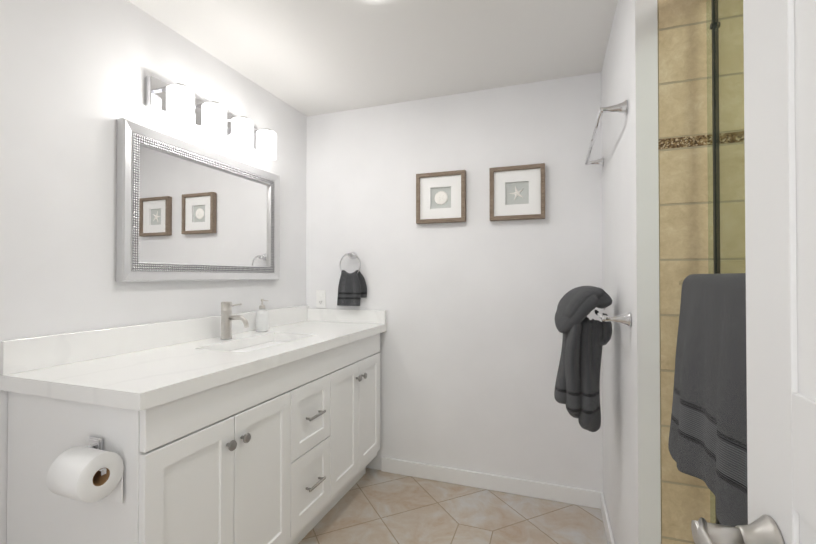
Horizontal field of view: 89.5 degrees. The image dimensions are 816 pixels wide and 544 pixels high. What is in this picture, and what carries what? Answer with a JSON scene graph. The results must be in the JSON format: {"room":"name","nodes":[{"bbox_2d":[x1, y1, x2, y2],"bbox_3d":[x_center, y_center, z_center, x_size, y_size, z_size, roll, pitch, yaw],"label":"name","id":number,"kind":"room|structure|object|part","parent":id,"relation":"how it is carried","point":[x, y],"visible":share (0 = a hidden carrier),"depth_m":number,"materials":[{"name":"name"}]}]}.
{"room":"bathroom","nodes":[
{"label":"bathroom","id":0,"kind":"room"},
{"bbox_2d":[0,0,306,543],"bbox_3d":[-1.194,0.080,1.394,0.100,2.250,3.040,0,-1,20],"label":"wall","id":1,"kind":"structure","parent":0,"point":[74,74],"depth_m":1.45,"materials":[{"name":"paint"}]},
{"bbox_2d":[0,305,307,372],"bbox_3d":[-0.927,0.260,1.956,0.020,0.100,1.592,0,-1,20],"label":"backsplash","id":2,"kind":"structure","parent":1,"relation":"attached to","point":[16,355],"depth_m":1.51,"materials":[{"name":"white stone"}]},
{"bbox_2d":[116,118,279,281],"bbox_3d":[-0.917,-0.264,1.969,0.036,0.610,0.929,0,-1,20],"label":"mirror","id":3,"kind":"object","parent":1,"relation":"attached to","point":[187,211],"visible":0.98,"depth_m":1.82,"materials":[{"name":"silver metal"}]},
{"bbox_2d":[146,76,276,160],"bbox_3d":[-0.864,-0.691,1.923,0.171,0.182,0.645,0,-1,20],"label":"sconce","id":4,"kind":"object","parent":1,"relation":"attached to","point":[179,104],"visible":1,"depth_m":1.79,"materials":[{"name":"white glass"}]},
{"bbox_2d":[127,0,617,115],"bbox_3d":[0.197,-1.101,0.914,3.050,0.100,3.040,0,-1,20],"label":"ceiling","id":5,"kind":"structure","parent":0,"point":[310,57],"depth_m":1.86,"materials":[{"name":"white paint"}]},
{"bbox_2d":[298,468,607,543],"bbox_3d":[0.197,1.249,0.889,3.050,0.100,3.040,0,-1,20],"label":"floor","id":6,"kind":"structure","parent":0,"point":[373,506],"depth_m":2.03,"materials":[{"name":"tile"}]},
{"bbox_2d":[7,329,386,543],"bbox_3d":[-0.665,0.781,1.838,0.588,0.854,1.509,0,-1,20],"label":"bathroom vanity","id":7,"kind":"object","parent":6,"relation":"on","point":[208,435],"depth_m":1.28,"materials":[{"name":"painted wood"},{"name":"white quartz"},{"name":"brushed nickel"}]},
{"bbox_2d":[46,436,123,502],"bbox_3d":[-0.803,0.513,1.024,0.147,0.151,0.120,0,-1,20],"label":"toilet paper holder","id":8,"kind":"object","parent":7,"relation":"attached to","point":[92,472],"visible":0.98,"depth_m":0.99,"materials":[{"name":"white paper"}]},
{"bbox_2d":[0,321,386,412],"bbox_3d":[-0.666,0.331,1.863,0.572,0.044,1.592,0,-1,20],"label":"countertop","id":9,"kind":"structure","parent":7,"relation":"on","point":[128,381],"depth_m":1.32,"materials":[{"name":"white stone"}]},
{"bbox_2d":[220,301,248,338],"bbox_3d":[-0.785,0.224,1.930,0.154,0.171,0.121,0,-1,20],"label":"faucet","id":10,"kind":"object","parent":9,"relation":"on","point":[227,317],"visible":1,"depth_m":1.89,"materials":[{"name":"silver metal"}]},
{"bbox_2d":[236,337,287,348],"bbox_3d":[-0.658,0.408,1.848,0.266,0.133,0.512,0,-1,20],"label":"sink","id":11,"kind":"object","parent":9,"relation":"in","point":[274,339],"depth_m":2.02,"materials":[{"name":"white ceramic"}]},
{"bbox_2d":[256,299,268,331],"bbox_3d":[-0.768,0.227,2.168,0.066,0.170,0.064,0,-1,20],"label":"soap dispenser","id":12,"kind":"object","parent":9,"relation":"on","point":[262,319],"visible":1,"depth_m":2.14,"materials":[{"name":"white"}]},
{"bbox_3d":[0.548,1.148,0.270,0.080,0.090,1.904,0,-1,20],"label":"sill","id":13,"kind":"structure","parent":6,"relation":"on","visible":0},
{"bbox_2d":[668,0,747,526],"bbox_3d":[0.486,0.106,0.311,0.178,1.991,1.916,0,-1,20],"label":"glass panel","id":14,"kind":"object","parent":13,"relation":"on","point":[707,443],"visible":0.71,"depth_m":0.86,"materials":[{"name":"clear glass"}]},
{"bbox_2d":[668,273,747,526],"bbox_3d":[0.630,0.232,0.818,0.111,0.463,0.524,0,-1,19],"label":"towel","id":15,"kind":"object","parent":14,"relation":"hanging from","point":[707,442],"depth_m":0.81,"materials":[{"name":"grey fabric"}]},
{"bbox_3d":[0.550,0.105,0.288,0.042,1.990,1.916,0,-1,19],"label":"rail","id":16,"kind":"part","parent":14,"relation":"part of","materials":[{"name":"black metal"}]},
{"bbox_2d":[306,72,602,491],"bbox_3d":[0.735,0.089,2.271,2.950,2.250,0.100,0,-1,20],"label":"wall","id":17,"kind":"structure","parent":0,"point":[471,337],"depth_m":2.35,"materials":[{"name":"paint"}]},
{"bbox_2d":[316,290,325,307],"bbox_3d":[-0.565,0.176,2.670,0.070,0.115,0.010,0,-1,20],"label":"electrical outlet plate","id":18,"kind":"object","parent":17,"relation":"attached to","point":[320,298],"visible":1,"depth_m":2.67,"materials":[{"name":"white plastic"}]},
{"bbox_2d":[308,309,386,324],"bbox_3d":[-0.395,0.276,2.602,0.550,0.082,0.020,0,-1,20],"label":"backsplash","id":19,"kind":"structure","parent":17,"relation":"attached to","point":[378,317],"depth_m":2.58,"materials":[{"name":"white stone"}]},
{"bbox_2d":[337,252,366,305],"bbox_3d":[-0.346,0.040,2.560,0.185,0.338,0.073,0,-1,20],"label":"towel ring","id":20,"kind":"object","parent":17,"relation":"attached to","point":[352,289],"visible":1,"depth_m":2.54,"materials":[{"name":"grey fabric"}]},
{"bbox_2d":[337,270,366,305],"bbox_3d":[-0.349,0.097,2.553,0.190,0.225,0.060,0,-1,19],"label":"towel","id":21,"kind":"object","parent":20,"relation":"hanging from","point":[352,287],"depth_m":2.53,"materials":[{"name":"grey fabric"}]},
{"bbox_2d":[416,170,465,223],"bbox_3d":[0.191,-0.433,2.393,0.292,0.292,0.038,0,-1,20],"label":"framed picture","id":22,"kind":"object","parent":17,"relation":"attached to","point":[440,197],"visible":1,"depth_m":2.39,"materials":[{"name":"white paper"}]},
{"bbox_2d":[381,457,602,508],"bbox_3d":[0.419,1.172,2.310,1.231,0.085,0.013,0,-1,20],"label":"baseboard","id":23,"kind":"structure","parent":17,"relation":"attached to","point":[558,493],"depth_m":2.28,"materials":[{"name":"white wood"}]},
{"bbox_2d":[489,163,544,220],"bbox_3d":[0.596,-0.432,2.250,0.292,0.292,0.038,0,-1,20],"label":"framed picture","id":24,"kind":"object","parent":17,"relation":"attached to","point":[517,192],"visible":1,"depth_m":2.25,"materials":[{"name":"white paper"}]},
{"bbox_2d":[601,0,660,543],"bbox_3d":[1.399,0.081,1.485,1.173,2.250,0.937,0,-1,20],"label":"wall","id":25,"kind":"structure","parent":0,"point":[619,289],"depth_m":1.31,"materials":[{"name":"paint"}]},
{"bbox_2d":[554,286,630,431],"bbox_3d":[0.730,0.339,1.707,0.234,0.566,0.748,0,-1,20],"label":"towel rail","id":26,"kind":"object","parent":25,"relation":"attached to","point":[585,339],"visible":1,"depth_m":1.56,"materials":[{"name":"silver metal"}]},
{"bbox_2d":[554,317,602,431],"bbox_3d":[0.677,0.401,1.631,0.189,0.451,0.216,0,-1,19],"label":"towel","id":27,"kind":"object","parent":26,"relation":"hanging from","point":[577,385],"depth_m":1.56,"materials":[{"name":"grey fabric"}]},
{"bbox_2d":[585,100,627,166],"bbox_3d":[0.814,-0.552,1.729,0.084,0.048,0.748,0,-1,20],"label":"towel rail","id":28,"kind":"object","parent":25,"relation":"attached to","point":[622,107],"visible":1,"depth_m":1.49,"materials":[{"name":"silver metal"}]},
{"bbox_2d":[601,493,614,543],"bbox_3d":[0.837,1.165,1.665,0.013,0.085,0.922,0,-1,20],"label":"baseboard","id":29,"kind":"structure","parent":25,"relation":"attached to","point":[608,529],"depth_m":1.89,"materials":[{"name":"white"}]},
{"bbox_2d":[657,0,745,543],"bbox_3d":[1.226,0.076,1.058,1.014,2.250,0.011,0,-1,20],"label":"wall tile","id":30,"kind":"structure","parent":25,"relation":"attached to","point":[684,144],"depth_m":1.20,"materials":[{"name":"beige tile"}]},
{"bbox_2d":[691,0,815,543],"bbox_3d":[0.323,0.171,0.224,0.125,2.018,0.749,0,-1,20],"label":"door","id":31,"kind":"structure","parent":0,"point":[780,127],"depth_m":0.48,"materials":[{"name":"white"}]},
{"bbox_3d":[0.389,0.333,0.470,0.084,0.066,0.159,0,-1,19],"label":"handle","id":32,"kind":"part","parent":31,"relation":"part of","materials":[{"name":"silver metal"}]}
]}

